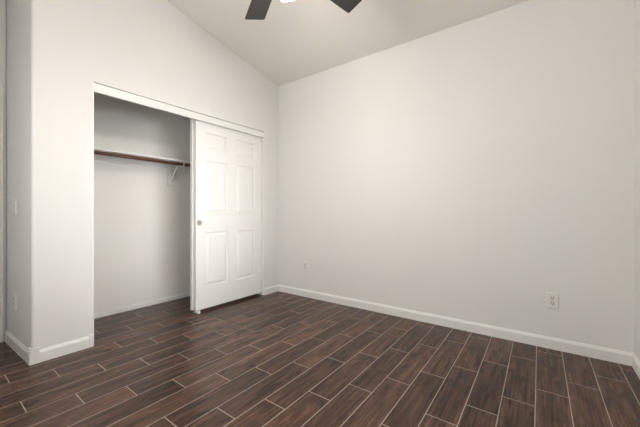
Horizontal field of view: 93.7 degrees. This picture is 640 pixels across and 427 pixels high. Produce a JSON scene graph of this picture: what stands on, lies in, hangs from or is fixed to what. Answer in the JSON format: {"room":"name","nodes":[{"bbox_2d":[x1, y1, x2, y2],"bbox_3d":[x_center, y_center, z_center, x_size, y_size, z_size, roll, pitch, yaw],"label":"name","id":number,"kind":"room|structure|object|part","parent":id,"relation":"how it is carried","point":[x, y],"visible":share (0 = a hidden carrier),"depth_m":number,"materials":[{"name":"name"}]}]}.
{"room":"empty bedroom","nodes":[
{"label":"empty bedroom","id":0,"kind":"room"},
{"bbox_2d":[0,0,189,331],"bbox_3d":[-2.182,-0.682,3.187,0.137,3.485,3.360,0,0,36],"label":"wall","id":1,"kind":"structure","parent":0,"point":[142,223],"depth_m":3.33,"materials":[{"name":"paint"}]},
{"bbox_2d":[0,84,3,341],"bbox_3d":[-2.905,0.002,2.164,0.126,2.117,0.849,0,0,36],"label":"trim","id":2,"kind":"structure","parent":1,"relation":"attached to","point":[1,85],"depth_m":2.46,"materials":[{"name":"white paint"}]},
{"bbox_2d":[94,154,189,171],"bbox_3d":[-1.886,-0.558,3.515,0.028,0.064,2.220,0,0,36],"label":"trim","id":3,"kind":"structure","parent":1,"relation":"attached to","point":[102,158],"depth_m":3.32,"materials":[{"name":"white paint"}]},
{"bbox_2d":[94,147,189,163],"bbox_3d":[-1.775,-0.600,3.435,0.298,0.019,2.216,0,0,36],"label":"closet shelf","id":4,"kind":"object","parent":3,"relation":"on","point":[95,148],"visible":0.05,"depth_m":3.08,"materials":[{"name":"white paint"}]},
{"bbox_2d":[94,292,189,318],"bbox_3d":[-1.892,1.032,3.520,0.012,0.056,2.220,0,0,36],"label":"baseboard","id":5,"kind":"structure","parent":1,"relation":"attached to","point":[186,294],"depth_m":3.34,"materials":[{"name":"white paint"}]},
{"bbox_2d":[167,169,174,185],"bbox_3d":[-1.804,-0.427,3.632,0.022,0.198,0.090,0,0,36],"label":"trim","id":6,"kind":"structure","parent":1,"relation":"attached to","point":[169,183],"depth_m":3.61,"materials":[{"name":"white paint"}]},
{"bbox_2d":[170,162,184,181],"bbox_3d":[-1.681,-0.483,3.541,0.290,0.215,0.026,0,0,36],"label":"bracket","id":7,"kind":"object","parent":1,"relation":"attached to","point":[172,174],"visible":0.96,"depth_m":3.61,"materials":[{"name":"white metal"}]},
{"bbox_2d":[94,151,189,166],"bbox_3d":[-1.669,-0.562,3.357,0.052,0.052,2.180,0,0,36],"label":"closet rod","id":8,"kind":"object","parent":7,"relation":"attached to","point":[95,152],"visible":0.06,"depth_m":3.07,"materials":[{"name":"brown wood"}]},
{"bbox_3d":[-1.794,-0.449,3.624,0.003,0.148,0.026,0,0,36],"label":"wall plate","id":9,"kind":"part","parent":7,"relation":"part of","materials":[{"name":"white metal"}]},
{"bbox_2d":[6,0,277,348],"bbox_3d":[-1.635,-0.595,3.323,0.820,3.309,2.494,0,0,36],"label":"wall","id":10,"kind":"structure","parent":0,"point":[56,49],"depth_m":2.35,"materials":[{"name":"paint"}]},
{"bbox_2d":[11,198,16,213],"bbox_3d":[-2.377,-0.055,2.325,0.074,0.120,0.027,0,0,34],"label":"light switch","id":11,"kind":"object","parent":10,"relation":"attached to","point":[14,205],"visible":1,"depth_m":2.31,"materials":[{"name":"white plastic"}]},
{"bbox_3d":[-2.373,-0.055,2.331,0.074,0.120,0.011,0,0,34],"label":"plate","id":12,"kind":"part","parent":11,"relation":"part of","materials":[{"name":"white plastic"}]},
{"bbox_2d":[13,293,16,309],"bbox_3d":[-2.369,0.685,2.328,0.074,0.120,0.013,0,0,34],"label":"wall outlet","id":13,"kind":"object","parent":10,"relation":"attached to","point":[14,294],"visible":1,"depth_m":2.31,"materials":[{"name":"white plastic"}]},
{"bbox_2d":[4,330,29,362],"bbox_3d":[-2.312,1.016,2.288,0.717,0.088,0.014,0,0,34],"label":"baseboard","id":14,"kind":"structure","parent":10,"relation":"attached to","point":[15,344],"depth_m":2.29,"materials":[{"name":"white paint"}]},
{"bbox_2d":[27,347,39,364],"bbox_3d":[-2.024,1.005,2.119,0.056,0.110,0.057,0,0,36],"label":"trim","id":15,"kind":"structure","parent":10,"relation":"attached to","point":[35,352],"depth_m":2.10,"materials":[{"name":"white paint"}]},
{"bbox_2d":[29,336,89,365],"bbox_3d":[-1.915,1.016,2.236,0.014,0.088,0.367,0,0,36],"label":"baseboard","id":16,"kind":"structure","parent":10,"relation":"attached to","point":[55,351],"depth_m":2.24,"materials":[{"name":"white paint"}]},
{"bbox_2d":[89,334,92,346],"bbox_3d":[-1.811,1.010,2.375,0.016,0.099,0.024,0,0,36],"label":"trim","id":17,"kind":"structure","parent":10,"relation":"attached to","point":[90,335],"depth_m":2.37,"materials":[{"name":"white paint"}]},
{"bbox_2d":[92,82,93,345],"bbox_3d":[-1.855,0.008,2.426,0.118,2.104,0.010,0,0,36],"label":"trim","id":18,"kind":"structure","parent":10,"relation":"attached to","point":[92,82],"depth_m":2.39,"materials":[{"name":"white paint"}]},
{"bbox_2d":[93,83,263,137],"bbox_3d":[-1.273,-1.004,3.134,0.019,0.069,1.840,0,0,36],"label":"trim","id":19,"kind":"structure","parent":10,"relation":"attached to","point":[97,88],"depth_m":2.87,"materials":[{"name":"white paint"}]},
{"bbox_2d":[190,118,193,309],"bbox_3d":[-1.085,0.012,3.533,0.040,2.028,0.916,0,0,36],"label":"closet door","id":20,"kind":"structure","parent":10,"relation":"in","point":[191,120],"depth_m":3.17,"materials":[{"name":"white paint"}]},
{"bbox_2d":[194,119,260,310],"bbox_3d":[-1.040,0.012,3.517,0.040,2.028,0.916,0,0,36],"label":"closet door","id":21,"kind":"structure","parent":10,"relation":"in","point":[227,162],"depth_m":3.45,"materials":[{"name":"white paint"}]},
{"bbox_3d":[-1.162,-0.772,3.355,0.035,0.188,0.289,0,0,36],"label":"panel","id":22,"kind":"part","parent":21,"relation":"part of","materials":[{"name":"white paint"}]},
{"bbox_3d":[-1.162,-0.279,3.355,0.035,0.578,0.289,0,0,36],"label":"panel","id":23,"kind":"part","parent":21,"relation":"part of","materials":[{"name":"white paint"}]},
{"bbox_3d":[-1.162,0.500,3.355,0.035,0.584,0.289,0,0,36],"label":"panel","id":24,"kind":"part","parent":21,"relation":"part of","materials":[{"name":"white paint"}]},
{"bbox_3d":[-0.922,-0.772,3.683,0.035,0.188,0.289,0,0,36],"label":"panel","id":25,"kind":"part","parent":21,"relation":"part of","materials":[{"name":"white paint"}]},
{"bbox_3d":[-0.922,-0.279,3.683,0.035,0.578,0.289,0,0,36],"label":"panel","id":26,"kind":"part","parent":21,"relation":"part of","materials":[{"name":"white paint"}]},
{"bbox_3d":[-0.922,0.500,3.683,0.035,0.584,0.289,0,0,36],"label":"panel","id":27,"kind":"part","parent":21,"relation":"part of","materials":[{"name":"white paint"}]},
{"bbox_2d":[257,138,263,294],"bbox_3d":[-0.774,0.045,3.901,0.118,2.030,0.010,0,0,36],"label":"trim","id":28,"kind":"structure","parent":10,"relation":"attached to","point":[262,139],"depth_m":3.87,"materials":[{"name":"white paint"}]},
{"bbox_2d":[264,285,277,294],"bbox_3d":[-0.639,1.016,3.976,0.014,0.088,0.264,0,0,36],"label":"baseboard","id":29,"kind":"structure","parent":10,"relation":"attached to","point":[271,289],"depth_m":3.96,"materials":[{"name":"white paint"}]},
{"bbox_2d":[0,291,639,426],"bbox_3d":[-0.523,1.090,1.972,4.470,0.060,3.600,0,0,36],"label":"floor","id":30,"kind":"structure","parent":0,"point":[276,359],"depth_m":1.95,"materials":[{"name":"brown tile"}]},
{"bbox_2d":[167,0,528,85],"bbox_3d":[-0.523,-2.114,1.972,4.470,0.831,3.600,0,0,36],"label":"ceiling","id":31,"kind":"structure","parent":0,"point":[295,40],"depth_m":2.97,"materials":[{"name":"paint"}]},
{"bbox_2d":[245,0,361,19],"bbox_3d":[-0.195,-1.688,1.703,1.277,0.829,1.292,0,0,36],"label":"ceiling fan","id":32,"kind":"object","parent":31,"relation":"hanging from","point":[258,9],"visible":1,"depth_m":2.16,"materials":[{"name":"brown metal"}]},
{"bbox_3d":[-0.406,-1.490,2.098,0.152,0.044,0.463,0,0,-25],"label":"blade","id":33,"kind":"part","parent":32,"relation":"part of","materials":[{"name":"brown wood"}]},
{"bbox_3d":[0.091,-1.490,1.998,0.463,0.044,0.152,0,0,-43],"label":"blade","id":34,"kind":"part","parent":32,"relation":"part of","materials":[{"name":"brown wood"}]},
{"bbox_2d":[278,0,633,352],"bbox_3d":[0.505,-0.342,3.376,4.470,2.803,0.120,0,0,36],"label":"wall","id":35,"kind":"structure","parent":0,"point":[476,170],"depth_m":2.63,"materials":[{"name":"paint"}]},
{"bbox_2d":[303,261,307,270],"bbox_3d":[-0.185,0.675,3.799,0.074,0.120,0.013,0,0,36],"label":"wall outlet","id":36,"kind":"object","parent":35,"relation":"attached to","point":[305,264],"visible":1,"depth_m":3.79,"materials":[{"name":"white plastic"}]},
{"bbox_2d":[278,284,632,365],"bbox_3d":[0.800,1.016,3.077,3.400,0.088,0.014,0,0,36],"label":"baseboard","id":37,"kind":"structure","parent":35,"relation":"attached to","point":[611,355],"depth_m":2.62,"materials":[{"name":"white paint"}]},
{"bbox_2d":[546,292,557,308],"bbox_3d":[1.810,0.682,2.337,0.074,0.120,0.013,0,0,36],"label":"wall outlet","id":38,"kind":"object","parent":35,"relation":"attached to","point":[551,298],"visible":1,"depth_m":2.33,"materials":[{"name":"white plastic"}]},
{"bbox_2d":[634,0,639,360],"bbox_3d":[1.196,-0.695,0.639,0.120,3.509,3.480,0,0,36],"label":"wall","id":39,"kind":"structure","parent":0,"point":[636,2],"depth_m":2.01,"materials":[{"name":"paint"}]},
{"bbox_2d":[632,353,639,378],"bbox_3d":[1.177,1.016,0.727,0.014,0.088,3.360,0,0,36],"label":"baseboard","id":40,"kind":"structure","parent":39,"relation":"attached to","point":[635,362],"depth_m":1.99,"materials":[{"name":"white paint"}]}
]}

